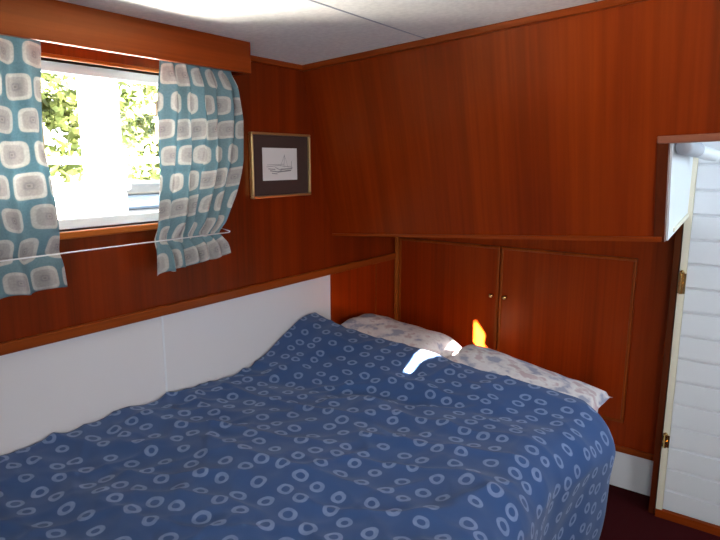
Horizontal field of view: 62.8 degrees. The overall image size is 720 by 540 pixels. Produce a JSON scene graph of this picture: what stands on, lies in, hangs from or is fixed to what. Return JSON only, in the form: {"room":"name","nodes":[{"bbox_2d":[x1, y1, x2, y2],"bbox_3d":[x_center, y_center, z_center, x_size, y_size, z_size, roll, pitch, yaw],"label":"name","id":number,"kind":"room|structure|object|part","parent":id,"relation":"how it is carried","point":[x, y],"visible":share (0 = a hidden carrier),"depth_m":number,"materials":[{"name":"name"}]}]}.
{"room":"ship interior","nodes":[
{"label":"ship interior","id":0,"kind":"room"},
{"bbox_2d":[0,41,394,454],"bbox_3d":[-1.006,0.220,1.830,0.106,2.000,4.070,8,13,35],"label":"wall","id":1,"kind":"structure","parent":0,"point":[63,386],"depth_m":2.23,"materials":[{"name":"brown wood"}]},
{"bbox_2d":[41,52,158,239],"bbox_3d":[-0.915,-0.373,1.822,0.107,0.544,1.000,8,13,35],"label":"window","id":2,"kind":"structure","parent":1,"relation":"in","point":[73,224],"depth_m":1.92,"materials":[{"name":"white"}]},
{"bbox_3d":[-0.899,-0.115,1.858,0.067,0.022,1.000,8,13,35],"label":"sill","id":3,"kind":"part","parent":2,"relation":"part of","materials":[{"name":"brown wood"}]},
{"bbox_2d":[0,228,229,261],"bbox_3d":[-0.912,-0.055,1.727,0.121,0.009,1.397,8,13,35],"label":"cord","id":4,"kind":"object","parent":1,"relation":"attached to","point":[221,228],"visible":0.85,"depth_m":1.81,"materials":[{"name":"white plastic"}]},
{"bbox_2d":[0,0,250,75],"bbox_3d":[-1.272,-0.571,1.081,0.169,0.109,2.760,8,13,35],"label":"pelmet","id":5,"kind":"object","parent":1,"relation":"attached to","point":[50,21],"visible":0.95,"depth_m":1.71,"materials":[{"name":"brown wood"}]},
{"bbox_2d":[0,35,67,298],"bbox_3d":[-1.005,-0.257,1.496,0.053,0.730,0.491,8,13,35],"label":"curtain","id":6,"kind":"object","parent":5,"relation":"hanging from","point":[29,224],"visible":0.96,"depth_m":1.61,"materials":[{"name":"teal fabric"}]},
{"bbox_2d":[154,60,243,275],"bbox_3d":[-0.565,-0.367,2.088,0.058,0.731,0.396,8,13,35],"label":"curtain","id":7,"kind":"object","parent":5,"relation":"hanging from","point":[201,126],"visible":0.96,"depth_m":2.07,"materials":[{"name":"teal fabric"}]},
{"bbox_2d":[0,252,395,355],"bbox_3d":[-0.972,0.213,1.782,0.016,0.036,4.035,8,13,35],"label":"trim","id":8,"kind":"structure","parent":1,"relation":"attached to","point":[25,343],"depth_m":2.14,"materials":[{"name":"brown wood"}]},
{"bbox_2d":[251,55,302,70],"bbox_3d":[-0.387,-0.853,2.409,0.014,0.024,0.465,8,13,35],"label":"trim","id":9,"kind":"structure","parent":1,"relation":"attached to","point":[256,59],"depth_m":2.45,"materials":[{"name":"brown wood"}]},
{"bbox_2d":[248,132,310,198],"bbox_3d":[-0.337,-0.451,2.545,0.021,0.270,0.365,8,13,35],"label":"framed picture","id":10,"kind":"object","parent":1,"relation":"attached to","point":[279,163],"visible":1,"depth_m":2.53,"materials":[{"name":"brown"}]},
{"bbox_2d":[262,148,296,180],"bbox_3d":[-0.343,-0.455,2.537,0.002,0.136,0.212,8,13,35],"label":"print","id":11,"kind":"object","parent":10,"relation":"attached to","point":[278,164],"depth_m":2.53,"materials":[{"name":"grey paper"}]},
{"bbox_3d":[0.035,0.463,3.265,0.014,1.000,0.635,8,13,35],"label":"head panel","id":12,"kind":"part","parent":1,"relation":"part of","materials":[{"name":"brown wood"}]},
{"bbox_2d":[58,0,601,64],"bbox_3d":[0.267,-0.687,0.725,3.250,0.280,4.270,8,13,35],"label":"ceiling","id":13,"kind":"structure","parent":0,"point":[301,32],"depth_m":1.88,"materials":[{"name":"white paint"}]},
{"bbox_2d":[303,0,719,241],"bbox_3d":[1.205,-0.507,2.075,3.050,0.966,0.871,8,13,35],"label":"wall","id":14,"kind":"structure","parent":0,"point":[567,128],"depth_m":2.14,"materials":[{"name":"brown wood"}]},
{"bbox_2d":[302,0,647,71],"bbox_3d":[0.963,-0.811,1.679,3.051,0.211,0.024,8,13,36],"label":"trim","id":15,"kind":"structure","parent":14,"relation":"attached to","point":[604,4],"depth_m":2.08,"materials":[{"name":"brown wood"}]},
{"bbox_2d":[648,223,683,513],"bbox_3d":[1.351,0.418,2.583,0.024,1.336,0.165,8,13,35],"label":"trim","id":16,"kind":"structure","parent":14,"relation":"attached to","point":[679,233],"depth_m":2.51,"materials":[{"name":"brown wood"}]},
{"bbox_3d":[1.197,-0.384,2.186,0.014,0.502,0.741,8,13,35],"label":"panel","id":17,"kind":"part","parent":14,"relation":"part of","materials":[{"name":"white paint"}]},
{"bbox_2d":[655,141,719,536],"bbox_3d":[1.960,0.272,2.010,1.584,1.833,0.069,8,13,35],"label":"door","id":18,"kind":"structure","parent":14,"relation":"in","point":[688,490],"depth_m":2.45,"materials":[{"name":"white paint"}]},
{"bbox_3d":[1.964,1.155,2.180,1.584,0.034,0.055,8,13,35],"label":"sill","id":19,"kind":"part","parent":18,"relation":"part of","materials":[{"name":"brown wood"}]},
{"bbox_3d":[1.618,-0.361,1.439,1.615,0.079,0.054,8,13,36],"label":"header trim","id":20,"kind":"part","parent":14,"relation":"part of","materials":[{"name":"brown wood"}]},
{"bbox_2d":[675,142,719,161],"bbox_3d":[1.173,-0.420,2.073,0.091,0.076,0.405,10,14,42],"label":"fitting","id":21,"kind":"object","parent":14,"relation":"attached to","point":[698,150],"visible":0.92,"depth_m":2.04,"materials":[{"name":"grey plastic"}]},
{"bbox_3d":[1.273,-0.434,2.181,0.124,0.065,0.058,-3,11,-16],"label":"arm","id":22,"kind":"part","parent":21,"relation":"part of","materials":[{"name":"white paint"}]},
{"bbox_2d":[599,484,719,539],"bbox_3d":[0.267,1.401,1.111,3.250,0.060,4.270,8,13,35],"label":"floor","id":23,"kind":"structure","parent":0,"point":[627,516],"depth_m":2.56,"materials":[{"name":"red carpet"}]},
{"bbox_2d":[394,232,675,495],"bbox_3d":[0.788,0.333,3.042,1.436,1.336,0.066,8,13,35],"label":"cabinet","id":24,"kind":"object","parent":23,"relation":"on","point":[593,313],"visible":0.62,"depth_m":2.85,"materials":[{"name":"brown wood"}]},
{"bbox_3d":[0.474,0.233,3.257,0.606,0.785,0.013,8,13,35],"label":"door","id":25,"kind":"part","parent":24,"relation":"part of","materials":[{"name":"brown wood"}]},
{"bbox_3d":[0.983,0.300,2.894,0.640,0.785,0.013,8,13,35],"label":"door","id":26,"kind":"part","parent":24,"relation":"part of","materials":[{"name":"brown wood"}]},
{"bbox_3d":[1.214,0.849,2.828,0.388,0.030,0.012,8,13,35],"label":"rail","id":27,"kind":"part","parent":24,"relation":"part of","materials":[{"name":"brown wood"}]},
{"bbox_3d":[-0.090,0.919,2.095,1.206,0.530,2.640,8,13,35],"label":"bed","id":28,"kind":"object","parent":23,"relation":"on","visible":0},
{"bbox_2d":[0,312,615,539],"bbox_3d":[-0.219,0.867,1.748,1.406,0.910,2.051,8,13,35],"label":"duvet","id":29,"kind":"object","parent":28,"relation":"on","point":[335,432],"visible":1,"depth_m":1.77,"materials":[{"name":"blue fabric"}]},
{"bbox_2d":[341,313,461,357],"bbox_3d":[0.162,0.368,2.912,0.580,0.239,0.483,8,13,35],"label":"pillow","id":30,"kind":"object","parent":28,"relation":"on","point":[378,326],"visible":0.41,"depth_m":2.83,"materials":[{"name":"white fabric"}]},
{"bbox_2d":[447,344,612,410],"bbox_3d":[0.680,0.469,2.537,0.678,0.178,0.462,8,13,35],"label":"pillow","id":31,"kind":"object","parent":28,"relation":"on","point":[478,357],"visible":0.37,"depth_m":2.50,"materials":[{"name":"white fabric"}]},
{"label":"outside","id":32,"kind":"structure","parent":0,"visible":0},
{"bbox_2d":[51,173,130,182],"bbox_3d":[-19.239,-3.510,26.069,58.020,0.100,100.000,8,13,35],"label":"ground","id":33,"kind":"structure","parent":32,"point":[57,179],"depth_m":39.79,"materials":[{"name":"white"}]},
{"bbox_2d":[41,72,83,182],"bbox_3d":[-6.411,-3.080,11.565,2.357,4.350,2.559,8,13,35],"label":"tree","id":34,"kind":"object","parent":33,"relation":"on","point":[57,113],"visible":0.2,"depth_m":11.73,"materials":[{"name":"green plant"}]},
{"bbox_2d":[52,182,130,218],"bbox_3d":[-1.755,-0.012,3.878,0.340,1.110,0.440,8,13,35],"label":"block","id":35,"kind":"object","parent":33,"relation":"on","point":[73,199],"visible":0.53,"depth_m":3.66,"materials":[{"name":"white"}]},
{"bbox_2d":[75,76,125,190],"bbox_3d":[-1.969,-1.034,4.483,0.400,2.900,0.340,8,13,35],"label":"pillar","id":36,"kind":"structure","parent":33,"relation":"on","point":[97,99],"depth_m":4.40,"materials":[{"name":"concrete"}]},
{"bbox_2d":[46,157,158,181],"bbox_3d":[-1.905,-0.277,4.824,0.056,1.287,1.542,8,13,36],"label":"railing","id":37,"kind":"object","parent":33,"relation":"on","point":[51,160],"visible":0.04,"depth_m":4.44,"materials":[{"name":"white metal"}]},
{"bbox_3d":[-1.905,-0.878,4.712,0.056,0.063,1.542,8,13,36],"label":"rail","id":38,"kind":"part","parent":37,"relation":"part of","materials":[{"name":"white metal"}]},
{"bbox_2d":[68,180,159,212],"bbox_3d":[-2.856,-0.821,8.652,1.500,0.960,3.600,8,13,35],"label":"moored boat","id":39,"kind":"object","parent":33,"relation":"on","point":[143,195],"visible":0.02,"depth_m":7.75,"materials":[{"name":"white"}]},
{"bbox_2d":[121,107,155,149],"bbox_3d":[-5.674,-3.584,17.902,3.289,3.049,3.608,8,13,35],"label":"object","id":40,"kind":"structure","parent":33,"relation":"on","point":[144,110],"depth_m":17.13,"materials":[{"name":"white"}]},
{"bbox_2d":[118,81,159,180],"bbox_3d":[-4.187,-3.291,12.467,2.552,4.436,2.388,8,13,35],"label":"tree","id":41,"kind":"object","parent":33,"relation":"on","point":[137,94],"visible":0.21,"depth_m":12.12,"materials":[{"name":"green plant"}]}
]}

